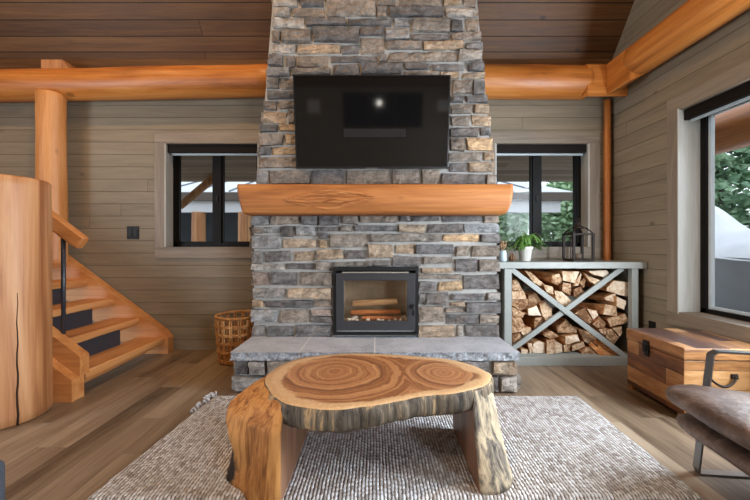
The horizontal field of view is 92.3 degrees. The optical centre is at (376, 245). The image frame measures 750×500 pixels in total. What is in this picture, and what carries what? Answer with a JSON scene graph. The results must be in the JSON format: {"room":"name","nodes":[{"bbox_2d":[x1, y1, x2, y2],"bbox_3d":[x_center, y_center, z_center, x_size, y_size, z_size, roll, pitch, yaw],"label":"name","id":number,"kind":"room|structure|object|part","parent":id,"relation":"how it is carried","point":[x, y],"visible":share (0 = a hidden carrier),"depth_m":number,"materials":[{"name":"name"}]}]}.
{"room":"living room","nodes":[
{"label":"living room","id":0,"kind":"room"},
{"bbox_2d":[0,97,610,349],"bbox_3d":[-1.480,-0.461,4.155,8.620,3.306,0.190,0,0,0],"label":"wall","id":1,"kind":"structure","parent":0,"point":[110,144],"depth_m":4.06,"materials":[{"name":"wood"}]},
{"bbox_2d":[127,226,138,238],"bbox_3d":[-2.749,-0.151,4.054,0.134,0.143,0.014,0,0,0],"label":"light switch","id":2,"kind":"object","parent":1,"relation":"attached to","point":[132,231],"visible":1,"depth_m":4.05,"materials":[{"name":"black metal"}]},
{"bbox_2d":[0,64,267,102],"bbox_3d":[-3.335,-1.761,3.940,4.436,0.407,0.356,0,0,0],"label":"log beam","id":3,"kind":"structure","parent":1,"relation":"attached to","point":[129,83],"depth_m":3.79,"materials":[{"name":"wood"}]},
{"bbox_2d":[41,60,75,67],"bbox_3d":[-3.447,-1.911,3.955,0.311,0.177,0.190,0,0,0],"label":"block","id":4,"kind":"object","parent":3,"relation":"on","point":[44,63],"visible":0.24,"depth_m":3.86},
{"bbox_2d":[154,132,260,257],"bbox_3d":[-1.857,-0.571,4.144,1.281,1.411,0.212,0,0,0],"label":"trim","id":5,"kind":"structure","parent":1,"relation":"attached to","point":[163,160],"depth_m":4.04,"materials":[{"name":"wood"}]},
{"bbox_2d":[173,156,249,246],"bbox_3d":[-1.857,-0.571,4.220,1.031,1.161,0.100,0,0,0],"label":"window","id":6,"kind":"structure","parent":1,"relation":"in","point":[218,162],"depth_m":4.19,"materials":[{"name":"black"}]},
{"bbox_2d":[167,145,256,155],"bbox_3d":[-1.857,-1.092,4.125,1.027,0.114,0.110,0,0,0],"label":"roller blind","id":7,"kind":"object","parent":1,"relation":"attached to","point":[174,150],"visible":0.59,"depth_m":4.07,"materials":[{"name":"black"}]},
{"bbox_2d":[0,59,612,68],"bbox_3d":[-1.480,-1.986,4.045,8.240,0.216,0.031,0,0,0],"label":"trim","id":8,"kind":"structure","parent":1,"relation":"attached to","point":[4,63],"depth_m":4.03,"materials":[{"name":"wood"}]},
{"bbox_2d":[181,156,572,208],"bbox_3d":[-1.575,-1.154,5.634,10.850,0.948,2.778,0,0,0],"label":"porch","id":9,"kind":"object","parent":1,"relation":"attached to","point":[193,168],"visible":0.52,"depth_m":6.31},
{"bbox_2d":[497,156,580,246],"bbox_3d":[1.857,-0.571,4.220,1.031,1.161,0.100,0,0,0],"label":"window","id":10,"kind":"structure","parent":1,"relation":"in","point":[535,162],"depth_m":4.19,"materials":[{"name":"black"}]},
{"bbox_2d":[497,145,586,155],"bbox_3d":[1.857,-1.092,4.125,1.027,0.114,0.110,0,0,0],"label":"roller blind","id":11,"kind":"object","parent":1,"relation":"attached to","point":[502,150],"visible":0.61,"depth_m":4.07,"materials":[{"name":"black"}]},
{"bbox_2d":[489,132,599,257],"bbox_3d":[1.857,-0.571,4.144,1.281,1.411,0.212,0,0,0],"label":"trim","id":12,"kind":"structure","parent":1,"relation":"attached to","point":[590,160],"depth_m":4.04,"materials":[{"name":"wood"}]},
{"bbox_2d":[484,64,627,99],"bbox_3d":[1.866,-1.778,3.942,1.537,0.396,0.360,0,0,0],"label":"log beam","id":13,"kind":"structure","parent":1,"relation":"attached to","point":[502,81],"depth_m":3.79,"materials":[{"name":"wood"}]},
{"bbox_2d":[0,0,634,58],"bbox_3d":[-1.480,-3.548,2.891,8.620,3.028,2.522,0,0,0],"label":"ceiling","id":14,"kind":"structure","parent":0,"point":[29,29],"depth_m":3.84,"materials":[{"name":"wood"}]},
{"bbox_2d":[0,350,749,499],"bbox_3d":[-1.480,1.202,0.000,8.240,0.060,8.120,0,0,0],"label":"floor","id":15,"kind":"structure","parent":0,"point":[71,450],"depth_m":2.39,"materials":[{"name":"brown wood"}]},
{"bbox_2d":[0,460,4,499],"bbox_3d":[-1.731,0.976,0.943,0.738,0.392,0.785,0,0,0],"label":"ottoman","id":16,"kind":"object","parent":15,"relation":"on","point":[2,464],"visible":1,"depth_m":1.31,"materials":[{"name":"fabric"}]},
{"bbox_2d":[0,174,52,429],"bbox_3d":[-2.590,0.356,2.469,0.549,1.632,0.547,0,0,0],"label":"newel post","id":17,"kind":"object","parent":15,"relation":"on","point":[26,304],"visible":1,"depth_m":2.38,"materials":[{"name":"brown"}]},
{"bbox_2d":[52,210,173,401],"bbox_3d":[-3.438,0.203,3.365,2.325,1.939,1.330,0,0,0],"label":"staircase","id":18,"kind":"structure","parent":15,"relation":"on","point":[84,350],"depth_m":3.48,"materials":[{"name":"brown wood"}]},
{"bbox_2d":[35,89,67,263],"bbox_3d":[-3.488,-0.718,3.861,0.268,1.820,0.267,0,0,0],"label":"log post","id":19,"kind":"object","parent":18,"relation":"on","point":[50,106],"visible":0.71,"depth_m":3.78,"materials":[{"name":"brown wood"}]},
{"bbox_3d":[-3.149,0.507,3.260,0.014,0.170,0.720,0,0,0],"label":"riser panel","id":20,"kind":"part","parent":18,"relation":"part of","materials":[{"name":"grey"}]},
{"bbox_3d":[-2.546,-0.173,2.870,0.461,0.382,0.067,0,0,0],"label":"handrail","id":21,"kind":"part","parent":18,"relation":"part of","materials":[{"name":"brown wood"}]},
{"bbox_3d":[-3.245,0.213,2.820,1.910,1.588,0.090,0,0,0],"label":"curb rail","id":22,"kind":"part","parent":18,"relation":"part of","materials":[{"name":"brown wood"}]},
{"bbox_3d":[-2.869,0.717,3.260,0.014,0.170,0.720,0,0,0],"label":"riser panel","id":23,"kind":"part","parent":18,"relation":"part of","materials":[{"name":"grey"}]},
{"bbox_3d":[-2.589,0.927,3.260,0.014,0.170,0.720,0,0,0],"label":"riser panel","id":24,"kind":"part","parent":18,"relation":"part of","materials":[{"name":"grey"}]},
{"bbox_2d":[214,310,252,365],"bbox_3d":[-1.415,0.930,3.700,0.476,0.476,0.472,0,0,-20],"label":"wicker basket","id":25,"kind":"object","parent":15,"relation":"on","point":[224,357],"visible":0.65,"depth_m":3.53,"materials":[{"name":"wicker"}]},
{"bbox_2d":[249,0,500,337],"bbox_3d":[-0.032,-1.325,3.685,2.380,5.007,0.770,0,0,0],"label":"chimney","id":26,"kind":"object","parent":15,"relation":"on","point":[294,258],"visible":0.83,"depth_m":3.34,"materials":[{"name":"stone"}]},
{"bbox_2d":[293,75,450,168],"bbox_3d":[-0.046,-1.109,3.253,1.388,0.804,0.184,0,0,0],"label":"television","id":27,"kind":"object","parent":26,"relation":"attached to","point":[341,121],"visible":1,"depth_m":3.23,"materials":[{"name":"black metal"}]},
{"bbox_2d":[237,184,512,215],"bbox_3d":[-0.017,-0.405,3.217,2.369,0.258,0.305,0,0,0],"label":"mantel shelf","id":28,"kind":"object","parent":26,"relation":"attached to","point":[254,199],"visible":0.98,"depth_m":3.09,"materials":[{"name":"brown wood"}]},
{"bbox_2d":[333,267,418,334],"bbox_3d":[-0.011,0.504,3.515,0.788,0.624,0.529,0,0,0],"label":"fireplace insert","id":29,"kind":"object","parent":26,"relation":"in","point":[354,283],"visible":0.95,"depth_m":3.30,"materials":[{"name":"black metal"}]},
{"bbox_2d":[351,309,399,314],"bbox_3d":[-0.013,0.639,3.480,0.479,0.050,0.060,0,0,-5],"label":"firewood","id":30,"kind":"object","parent":29,"relation":"in","point":[375,311],"visible":1,"depth_m":3.46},
{"bbox_2d":[353,298,396,305],"bbox_3d":[-0.019,0.542,3.470,0.424,0.078,0.072,0,0,0],"label":"firewood","id":31,"kind":"object","parent":30,"relation":"on","point":[389,300],"visible":1,"depth_m":3.44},
{"bbox_2d":[362,316,399,319],"bbox_3d":[0.039,0.687,3.440,0.366,0.040,0.044,0,0,-3],"label":"firewood","id":32,"kind":"object","parent":29,"relation":"in","point":[363,317],"visible":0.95,"depth_m":3.42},
{"bbox_3d":[0.323,0.581,3.276,0.035,0.099,0.051,0,0,0],"label":"handle","id":33,"kind":"part","parent":29,"relation":"part of","materials":[{"name":"black metal"}]},
{"bbox_2d":[230,336,520,391],"bbox_3d":[-0.006,1.010,3.098,2.366,0.336,0.559,0,0,0],"label":"hearth","id":34,"kind":"object","parent":15,"relation":"on","point":[255,358],"visible":0.52,"depth_m":2.90,"materials":[{"name":"stone"}]},
{"bbox_2d":[86,391,704,499],"bbox_3d":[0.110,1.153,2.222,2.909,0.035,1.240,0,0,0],"label":"area rug","id":35,"kind":"object","parent":15,"relation":"on","point":[557,447],"visible":0.67,"depth_m":1.92,"materials":[{"name":"fabric"}]},
{"bbox_2d":[226,353,512,499],"bbox_3d":[-0.050,0.939,2.008,1.514,0.439,0.862,0,0,0],"label":"coffee table","id":36,"kind":"object","parent":35,"relation":"on","point":[269,422],"visible":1,"depth_m":1.77,"materials":[{"name":"brown wood"}]},
{"bbox_3d":[-0.619,0.945,1.974,0.377,0.426,0.749,0,0,0],"label":"leg","id":37,"kind":"part","parent":36,"relation":"part of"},
{"bbox_3d":[0.594,0.945,1.980,0.228,0.426,0.614,0,0,0],"label":"leg","id":38,"kind":"part","parent":36,"relation":"part of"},
{"bbox_2d":[497,260,646,365],"bbox_3d":[1.904,0.664,3.768,1.456,1.016,0.535,0,0,0],"label":"rack","id":39,"kind":"object","parent":15,"relation":"on","point":[627,271],"visible":0.44,"depth_m":3.52,"materials":[{"name":"metal"}]},
{"bbox_3d":[1.257,0.696,3.805,0.020,0.952,0.450,0,0,0],"label":"panel","id":40,"kind":"part","parent":39,"relation":"part of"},
{"bbox_2d":[499,241,506,261],"bbox_3d":[1.262,0.043,3.617,0.078,0.227,0.083,0,0,28],"label":"jar","id":41,"kind":"object","parent":39,"relation":"on","point":[502,254],"visible":0.93,"depth_m":3.59,"materials":[{"name":"grey ceramic"}]},
{"bbox_3d":[1.283,0.696,3.550,0.072,0.952,0.060,0,0,0],"label":"post","id":42,"kind":"part","parent":39,"relation":"part of","materials":[{"name":"metal"}]},
{"bbox_2d":[508,253,514,260],"bbox_3d":[1.373,0.110,3.660,0.070,0.086,0.068,0,0,-23],"label":"pine cone","id":43,"kind":"object","parent":39,"relation":"on","point":[511,257],"visible":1,"depth_m":3.64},
{"bbox_2d":[512,332,522,344],"bbox_3d":[1.418,0.937,3.771,0.129,0.138,0.336,0,0,0],"label":"firewood","id":44,"kind":"object","parent":39,"relation":"on","point":[516,336],"visible":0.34,"depth_m":3.61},
{"bbox_2d":[512,315,523,332],"bbox_3d":[1.407,0.782,3.748,0.128,0.180,0.335,0,0,0],"label":"firewood","id":45,"kind":"object","parent":44,"relation":"on","point":[517,323],"visible":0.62,"depth_m":3.58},
{"bbox_2d":[512,307,525,317],"bbox_3d":[1.424,0.671,3.771,0.146,0.126,0.336,0,0,0],"label":"firewood","id":46,"kind":"object","parent":45,"relation":"on","point":[515,312],"visible":0.57,"depth_m":3.61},
{"bbox_2d":[512,299,527,310],"bbox_3d":[1.434,0.593,3.771,0.165,0.122,0.336,0,0,0],"label":"firewood","id":47,"kind":"object","parent":46,"relation":"on","point":[520,304],"visible":0.56,"depth_m":3.61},
{"bbox_2d":[512,290,526,298],"bbox_3d":[1.424,0.491,3.759,0.156,0.089,0.336,0,0,0],"label":"firewood","id":48,"kind":"object","parent":47,"relation":"on","point":[516,294],"visible":0.56,"depth_m":3.60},
{"bbox_2d":[512,278,522,290],"bbox_3d":[1.401,0.389,3.748,0.112,0.116,0.335,0,0,0],"label":"firewood","id":49,"kind":"object","parent":48,"relation":"on","point":[515,284],"visible":0.56,"depth_m":3.58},
{"bbox_2d":[520,325,531,335],"bbox_3d":[1.486,0.861,3.761,0.111,0.094,0.340,0,0,-4],"label":"firewood","id":50,"kind":"object","parent":44,"relation":"on","point":[526,329],"visible":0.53,"depth_m":3.60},
{"bbox_2d":[521,314,543,327],"bbox_3d":[1.603,0.766,3.785,0.107,0.128,0.362,0,0,-12],"label":"firewood","id":51,"kind":"object","parent":50,"relation":"on","point":[533,321],"visible":0.68,"depth_m":3.66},
{"bbox_2d":[522,305,540,315],"bbox_3d":[1.554,0.642,3.748,0.137,0.104,0.347,0,0,-5],"label":"firewood","id":52,"kind":"object","parent":51,"relation":"on","point":[531,310],"visible":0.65,"depth_m":3.58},
{"bbox_2d":[523,290,541,306],"bbox_3d":[1.582,0.544,3.783,0.142,0.141,0.344,0,0,-3],"label":"firewood","id":53,"kind":"object","parent":52,"relation":"on","point":[533,299],"visible":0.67,"depth_m":3.62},
{"bbox_2d":[536,300,551,320],"bbox_3d":[1.689,0.664,3.759,0.136,0.210,0.336,0,0,0],"label":"firewood","id":54,"kind":"object","parent":51,"relation":"on","point":[545,310],"visible":0.54,"depth_m":3.60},
{"bbox_2d":[516,346,527,353],"bbox_3d":[1.470,1.061,3.759,0.070,0.060,0.336,0,0,0],"label":"firewood","id":55,"kind":"object","parent":39,"relation":"on","point":[521,349],"visible":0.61,"depth_m":3.60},
{"bbox_2d":[504,233,546,260],"bbox_3d":[1.528,0.009,3.722,0.449,0.295,0.358,0,0,-6],"label":"potted fern","id":56,"kind":"object","parent":39,"relation":"on","point":[524,247],"visible":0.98,"depth_m":3.67,"materials":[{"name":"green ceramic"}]},
{"bbox_2d":[517,247,532,260],"bbox_3d":[1.529,0.081,3.720,0.160,0.150,0.160,0,0,0],"label":"pot","id":57,"kind":"object","parent":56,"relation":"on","point":[525,255],"depth_m":3.67,"materials":[{"name":"white ceramic"}]},
{"bbox_2d":[522,341,532,352],"bbox_3d":[1.539,1.035,3.772,0.054,0.130,0.335,0,0,0],"label":"firewood","id":58,"kind":"object","parent":39,"relation":"on","point":[528,345],"visible":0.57,"depth_m":3.62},
{"bbox_2d":[521,335,544,352],"bbox_3d":[1.639,1.028,3.784,0.144,0.148,0.335,0,0,0],"label":"firewood","id":59,"kind":"object","parent":39,"relation":"on","point":[538,345],"visible":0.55,"depth_m":3.62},
{"bbox_2d":[524,283,553,294],"bbox_3d":[1.675,0.422,3.761,0.103,0.128,0.363,0,0,-13],"label":"firewood","id":60,"kind":"object","parent":39,"relation":"on","point":[549,289],"visible":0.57,"depth_m":3.60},
{"bbox_2d":[516,269,543,285],"bbox_3d":[1.573,0.318,3.786,0.200,0.173,0.346,0,0,-4],"label":"firewood","id":61,"kind":"object","parent":60,"relation":"on","point":[527,274],"visible":0.65,"depth_m":3.62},
{"bbox_2d":[523,269,561,284],"bbox_3d":[1.714,0.315,3.751,0.091,0.152,0.408,0,0,-26],"label":"firewood","id":62,"kind":"object","parent":60,"relation":"on","point":[543,276],"visible":0.82,"depth_m":3.65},
{"bbox_2d":[534,334,555,353],"bbox_3d":[1.733,1.005,3.747,0.093,0.157,0.336,0,0,0],"label":"firewood","id":63,"kind":"object","parent":39,"relation":"on","point":[550,346],"visible":0.67,"depth_m":3.59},
{"bbox_2d":[531,327,557,338],"bbox_3d":[1.734,0.891,3.772,0.157,0.083,0.344,0,0,-4],"label":"firewood","id":64,"kind":"object","parent":63,"relation":"on","point":[547,333],"visible":0.66,"depth_m":3.61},
{"bbox_2d":[536,290,570,305],"bbox_3d":[1.847,0.526,3.784,0.168,0.184,0.362,0,0,-8],"label":"firewood","id":65,"kind":"object","parent":39,"relation":"on","point":[559,296],"visible":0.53,"depth_m":3.62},
{"bbox_2d":[542,282,570,294],"bbox_3d":[1.855,0.438,3.772,0.092,0.142,0.370,0,0,-16],"label":"firewood","id":66,"kind":"object","parent":65,"relation":"on","point":[564,287],"visible":0.59,"depth_m":3.62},
{"bbox_3d":[1.902,0.646,4.020,1.270,0.852,0.020,0,0,0],"label":"panel","id":67,"kind":"part","parent":39,"relation":"part of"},
{"bbox_2d":[555,341,561,352],"bbox_3d":[1.818,1.011,3.759,0.078,0.122,0.335,0,0,0],"label":"firewood","id":68,"kind":"object","parent":39,"relation":"on","point":[558,349],"visible":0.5,"depth_m":3.60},
{"bbox_2d":[558,342,569,351],"bbox_3d":[1.897,1.022,3.760,0.073,0.077,0.334,0,0,0],"label":"firewood","id":69,"kind":"object","parent":39,"relation":"on","point":[565,348],"visible":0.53,"depth_m":3.60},
{"bbox_2d":[547,328,578,344],"bbox_3d":[1.916,0.934,3.748,0.148,0.100,0.364,0,0,-10],"label":"firewood","id":70,"kind":"object","parent":69,"relation":"on","point":[564,338],"visible":0.7,"depth_m":3.60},
{"bbox_2d":[544,314,576,332],"bbox_3d":[1.911,0.806,3.783,0.208,0.143,0.335,0,0,0],"label":"firewood","id":71,"kind":"object","parent":70,"relation":"on","point":[561,325],"visible":0.8,"depth_m":3.62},
{"bbox_3d":[1.887,1.128,3.547,1.340,0.088,0.066,0,0,0],"label":"rail","id":72,"kind":"part","parent":39,"relation":"part of","materials":[{"name":"metal"}]},
{"bbox_2d":[520,342,627,354],"bbox_3d":[1.902,1.093,3.795,1.270,0.038,0.430,0,0,0],"label":"firewood","id":73,"kind":"object","parent":39,"relation":"attached to","point":[624,350],"depth_m":3.60,"materials":[{"name":"brown wood"}]},
{"bbox_2d":[557,305,592,323],"bbox_3d":[2.064,0.702,3.772,0.198,0.168,0.334,0,0,0],"label":"firewood","id":74,"kind":"object","parent":39,"relation":"on","point":[579,311],"visible":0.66,"depth_m":3.61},
{"bbox_2d":[568,286,583,297],"bbox_3d":[2.030,0.467,3.783,0.128,0.116,0.336,0,0,0],"label":"firewood","id":75,"kind":"object","parent":39,"relation":"on","point":[576,291],"visible":0.51,"depth_m":3.62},
{"bbox_2d":[562,273,580,285],"bbox_3d":[2.003,0.335,3.759,0.085,0.137,0.336,0,0,0],"label":"firewood","id":76,"kind":"object","parent":75,"relation":"on","point":[577,282],"visible":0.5,"depth_m":3.60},
{"bbox_2d":[548,269,578,282],"bbox_3d":[1.927,0.309,3.732,0.176,0.125,0.306,0,0,0],"label":"firewood","id":77,"kind":"object","parent":76,"relation":"on","point":[566,275],"visible":0.8,"depth_m":3.58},
{"bbox_2d":[579,278,585,287],"bbox_3d":[2.061,0.371,3.772,0.070,0.107,0.334,0,0,0],"label":"firewood","id":78,"kind":"object","parent":75,"relation":"on","point":[582,280],"visible":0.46,"depth_m":3.61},
{"bbox_2d":[569,340,584,350],"bbox_3d":[2.019,1.005,3.771,0.140,0.100,0.336,0,0,0],"label":"firewood","id":79,"kind":"object","parent":39,"relation":"on","point":[579,344],"visible":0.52,"depth_m":3.61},
{"bbox_2d":[562,219,594,260],"bbox_3d":[2.045,-0.065,3.684,0.304,0.442,0.330,0,0,0],"label":"lantern","id":80,"kind":"object","parent":39,"relation":"on","point":[575,256],"visible":1,"depth_m":3.68,"materials":[{"name":"brown metal"}]},
{"bbox_3d":[1.990,0.003,3.838,0.022,0.266,0.022,0,0,0],"label":"corner post","id":81,"kind":"part","parent":80,"relation":"part of","materials":[{"name":"brown metal"}]},
{"bbox_3d":[1.990,0.003,3.642,0.022,0.266,0.022,0,0,0],"label":"corner post","id":82,"kind":"part","parent":80,"relation":"part of","materials":[{"name":"brown metal"}]},
{"bbox_3d":[2.088,-0.122,3.740,0.216,0.016,0.214,0,0,0],"label":"frame","id":83,"kind":"part","parent":80,"relation":"part of","materials":[{"name":"brown metal"}]},
{"bbox_2d":[575,253,581,258],"bbox_3d":[2.088,0.106,3.740,0.070,0.060,0.069,0,0,0],"label":"candle","id":84,"kind":"object","parent":80,"relation":"on","point":[577,255],"depth_m":3.71,"materials":[{"name":"brown wax"}]},
{"bbox_3d":[2.186,0.003,3.838,0.022,0.266,0.022,0,0,0],"label":"corner post","id":85,"kind":"part","parent":80,"relation":"part of","materials":[{"name":"brown metal"}]},
{"bbox_3d":[2.186,0.003,3.642,0.022,0.266,0.022,0,0,0],"label":"corner post","id":86,"kind":"part","parent":80,"relation":"part of","materials":[{"name":"brown metal"}]},
{"bbox_2d":[563,269,599,284],"bbox_3d":[2.130,0.315,3.747,0.211,0.162,0.370,0,0,-9],"label":"firewood","id":87,"kind":"object","parent":39,"relation":"on","point":[591,280],"visible":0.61,"depth_m":3.59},
{"bbox_2d":[572,269,608,276],"bbox_3d":[2.217,0.280,3.760,0.207,0.075,0.334,0,0,0],"label":"firewood","id":88,"kind":"object","parent":87,"relation":"on","point":[594,272],"visible":0.83,"depth_m":3.60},
{"bbox_2d":[575,343,596,353],"bbox_3d":[2.111,1.046,3.748,0.174,0.083,0.335,0,0,0],"label":"firewood","id":89,"kind":"object","parent":39,"relation":"on","point":[587,349],"visible":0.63,"depth_m":3.58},
{"bbox_2d":[572,325,595,344],"bbox_3d":[2.115,0.918,3.783,0.185,0.162,0.335,0,0,0],"label":"firewood","id":90,"kind":"object","parent":89,"relation":"on","point":[585,336],"visible":0.68,"depth_m":3.62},
{"bbox_2d":[586,316,605,327],"bbox_3d":[2.210,0.764,3.748,0.138,0.121,0.335,0,0,0],"label":"firewood","id":91,"kind":"object","parent":39,"relation":"on","point":[597,322],"visible":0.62,"depth_m":3.58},
{"bbox_2d":[584,307,597,319],"bbox_3d":[2.171,0.692,3.784,0.116,0.121,0.334,0,0,0],"label":"firewood","id":92,"kind":"object","parent":91,"relation":"on","point":[593,314],"visible":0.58,"depth_m":3.62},
{"bbox_2d":[577,302,616,315],"bbox_3d":[2.275,0.653,3.759,0.133,0.150,0.395,0,0,-19],"label":"firewood","id":93,"kind":"object","parent":91,"relation":"on","point":[603,309],"visible":0.79,"depth_m":3.62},
{"bbox_2d":[586,292,615,301],"bbox_3d":[2.310,0.532,3.782,0.119,0.111,0.367,0,0,-12],"label":"firewood","id":94,"kind":"object","parent":93,"relation":"on","point":[600,296],"visible":0.86,"depth_m":3.69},
{"bbox_2d":[585,276,627,295],"bbox_3d":[2.391,0.419,3.773,0.227,0.175,0.366,0,0,-8],"label":"firewood","id":95,"kind":"object","parent":94,"relation":"on","point":[617,287],"visible":0.75,"depth_m":3.61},
{"bbox_2d":[589,342,603,354],"bbox_3d":[2.187,1.033,3.586,0.142,0.147,0.030,0,0,0],"label":"stick","id":96,"kind":"object","parent":39,"relation":"on","point":[591,344],"visible":0.86,"depth_m":3.57,"materials":[{"name":"brown wood"}]},
{"bbox_2d":[590,326,606,334],"bbox_3d":[2.246,0.852,3.748,0.080,0.072,0.334,0,0,0],"label":"firewood","id":97,"kind":"object","parent":39,"relation":"on","point":[600,330],"visible":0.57,"depth_m":3.59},
{"bbox_2d":[596,345,608,354],"bbox_3d":[2.243,1.033,3.588,0.124,0.102,0.030,0,0,0],"label":"stick","id":98,"kind":"object","parent":39,"relation":"on","point":[600,348],"visible":1,"depth_m":3.57,"materials":[{"name":"brown wood"}]},
{"bbox_2d":[593,339,606,347],"bbox_3d":[2.223,0.973,3.587,0.122,0.094,0.030,0,0,0],"label":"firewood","id":99,"kind":"object","parent":98,"relation":"on","point":[595,341],"visible":0.86,"depth_m":3.57,"materials":[{"name":"brown wood"}]},
{"bbox_2d":[598,326,618,343],"bbox_3d":[2.368,0.913,3.783,0.132,0.164,0.336,0,0,0],"label":"firewood","id":100,"kind":"object","parent":39,"relation":"on","point":[610,335],"visible":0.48,"depth_m":3.62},
{"bbox_2d":[598,312,627,326],"bbox_3d":[2.405,0.743,3.760,0.225,0.132,0.334,0,0,0],"label":"firewood","id":101,"kind":"object","parent":100,"relation":"on","point":[621,318],"visible":0.7,"depth_m":3.60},
{"bbox_2d":[595,296,625,309],"bbox_3d":[2.424,0.568,3.748,0.100,0.136,0.340,0,0,-3],"label":"firewood","id":102,"kind":"object","parent":101,"relation":"on","point":[618,302],"visible":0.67,"depth_m":3.59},
{"bbox_2d":[605,325,621,336],"bbox_3d":[2.409,0.859,3.771,0.105,0.104,0.336,0,0,0],"label":"firewood","id":103,"kind":"object","parent":100,"relation":"on","point":[617,329],"visible":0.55,"depth_m":3.61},
{"bbox_3d":[2.547,0.696,3.805,0.020,0.952,0.450,0,0,0],"label":"panel","id":104,"kind":"part","parent":39,"relation":"part of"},
{"bbox_3d":[2.526,0.696,3.550,0.062,0.952,0.060,0,0,0],"label":"post","id":105,"kind":"part","parent":39,"relation":"part of","materials":[{"name":"metal"}]},
{"bbox_2d":[603,99,610,292],"bbox_3d":[2.565,-0.228,4.010,0.073,2.800,0.073,0,0,0],"label":"pole","id":106,"kind":"object","parent":15,"relation":"on","point":[607,103],"visible":0.59,"depth_m":3.98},
{"bbox_2d":[626,328,749,414],"bbox_3d":[2.327,0.927,2.673,0.579,0.490,0.632,0,0,3],"label":"wooden chest","id":107,"kind":"object","parent":15,"relation":"on","point":[659,359],"visible":0.66,"depth_m":2.54,"materials":[{"name":"brown wood"}]},
{"bbox_3d":[2.340,0.723,2.690,0.555,0.082,0.597,0,0,3],"label":"lid","id":108,"kind":"part","parent":107,"relation":"part of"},
{"bbox_3d":[2.289,0.893,2.380,0.210,0.086,0.043,0,0,3],"label":"drop handle","id":109,"kind":"part","parent":107,"relation":"part of","materials":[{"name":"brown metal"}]},
{"bbox_2d":[665,349,749,478],"bbox_3d":[1.896,0.746,1.493,0.969,0.861,0.721,0,0,7],"label":"armchair","id":110,"kind":"object","parent":15,"relation":"on","point":[718,419],"visible":1,"depth_m":1.63,"materials":[{"name":"leather"}]},
{"bbox_2d":[665,384,749,449],"bbox_3d":[1.767,0.786,1.525,0.705,0.192,0.690,0,0,7],"label":"seat cushion","id":111,"kind":"object","parent":110,"relation":"on","point":[718,418],"depth_m":1.60,"materials":[{"name":"leather"}]},
{"bbox_3d":[1.808,0.925,1.515,0.700,0.186,0.680,0,0,7],"label":"seat","id":112,"kind":"part","parent":110,"relation":"part of","materials":[{"name":"leather"}]},
{"bbox_3d":[1.983,0.856,1.816,0.682,0.642,0.042,0,0,7],"label":"frame","id":113,"kind":"part","parent":110,"relation":"part of","materials":[{"name":"silver metal"}]},
{"bbox_2d":[611,0,749,328],"bbox_3d":[2.735,-1.968,0.000,0.190,6.320,8.120,0,0,0],"label":"wall","id":114,"kind":"structure","parent":0,"point":[638,118],"depth_m":3.48,"materials":[{"name":"wood"}]},
{"bbox_2d":[649,321,655,327],"bbox_3d":[2.635,0.777,3.450,0.013,0.110,0.080,0,0,0],"label":"wall outlet","id":115,"kind":"object","parent":114,"relation":"attached to","point":[652,324],"visible":0.67,"depth_m":3.44,"materials":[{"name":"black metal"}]},
{"bbox_2d":[607,0,749,94],"bbox_3d":[2.525,-1.776,-0.060,0.341,0.377,7.680,0,0,0],"label":"log beam","id":116,"kind":"structure","parent":114,"relation":"attached to","point":[693,20],"depth_m":2.96,"materials":[{"name":"wood"}]},
{"bbox_2d":[667,60,749,343],"bbox_3d":[2.722,-0.303,2.018,0.216,2.010,2.466,0,0,0],"label":"trim","id":117,"kind":"structure","parent":114,"relation":"attached to","point":[683,136],"depth_m":3.12,"materials":[{"name":"wood"}]},
{"bbox_2d":[700,100,749,321],"bbox_3d":[2.837,-0.304,2.018,0.065,1.754,2.212,0,0,0],"label":"window","id":118,"kind":"structure","parent":114,"relation":"in","point":[707,124],"depth_m":3.07,"materials":[{"name":"black"}]},
{"bbox_2d":[684,81,749,121],"bbox_3d":[2.708,-1.123,2.018,0.095,0.111,2.208,0,0,0],"label":"roller blind","id":119,"kind":"object","parent":118,"relation":"attached to","point":[739,94],"visible":1,"depth_m":2.81,"materials":[{"name":"black"}]},
{"bbox_3d":[2.500,1.597,15.000,85.000,0.050,90.000,0,0,0],"label":"ground","id":120,"kind":"structure","parent":0,"visible":0},
{"bbox_2d":[181,182,572,240],"bbox_3d":[-4.275,-0.643,12.240,19.450,4.430,4.520,0,0,0],"label":"carport","id":121,"kind":"object","parent":120,"relation":"on","point":[196,217],"visible":0.2,"depth_m":10.10,"materials":[{"name":"metal"}]},
{"bbox_3d":[-5.051,0.307,10.199,0.385,2.530,0.384,0,0,0],"label":"post","id":122,"kind":"part","parent":121,"relation":"part of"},
{"bbox_3d":[-3.752,0.307,10.202,0.378,2.530,0.380,0,0,0],"label":"post","id":123,"kind":"part","parent":121,"relation":"part of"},
{"bbox_2d":[497,213,528,240],"bbox_3d":[5.580,-0.959,17.028,3.321,5.062,3.378,0,0,-10],"label":"tree","id":124,"kind":"object","parent":120,"relation":"on","point":[509,223],"visible":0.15,"depth_m":15.85,"materials":[{"name":"green plant"}]},
{"bbox_2d":[542,182,572,240],"bbox_3d":[9.225,-1.026,17.361,3.285,5.196,3.230,0,0,36],"label":"tree","id":125,"kind":"object","parent":120,"relation":"on","point":[556,224],"visible":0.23,"depth_m":16.70,"materials":[{"name":"green plant"}]},
{"bbox_2d":[715,206,749,312],"bbox_3d":[5.750,0.429,3.900,2.400,2.285,6.000,0,0,0],"label":"covered boat","id":126,"kind":"object","parent":120,"relation":"on","point":[732,238],"visible":0.29,"depth_m":5.07,"materials":[{"name":"fabric"}]},
{"bbox_2d":[715,146,749,228],"bbox_3d":[11.017,-3.037,11.579,3.737,9.202,3.320,0,0,0],"label":"tree","id":127,"kind":"object","parent":120,"relation":"on","point":[737,173],"visible":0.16,"depth_m":11.04,"materials":[{"name":"green plant"}]},
{"bbox_2d":[715,102,749,154],"bbox_3d":[4.250,-0.031,0.950,0.492,3.206,9.900,0,0,0],"label":"log","id":128,"kind":"object","parent":120,"relation":"on","point":[732,127],"visible":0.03,"depth_m":4.11,"materials":[{"name":"wood"}]}
]}

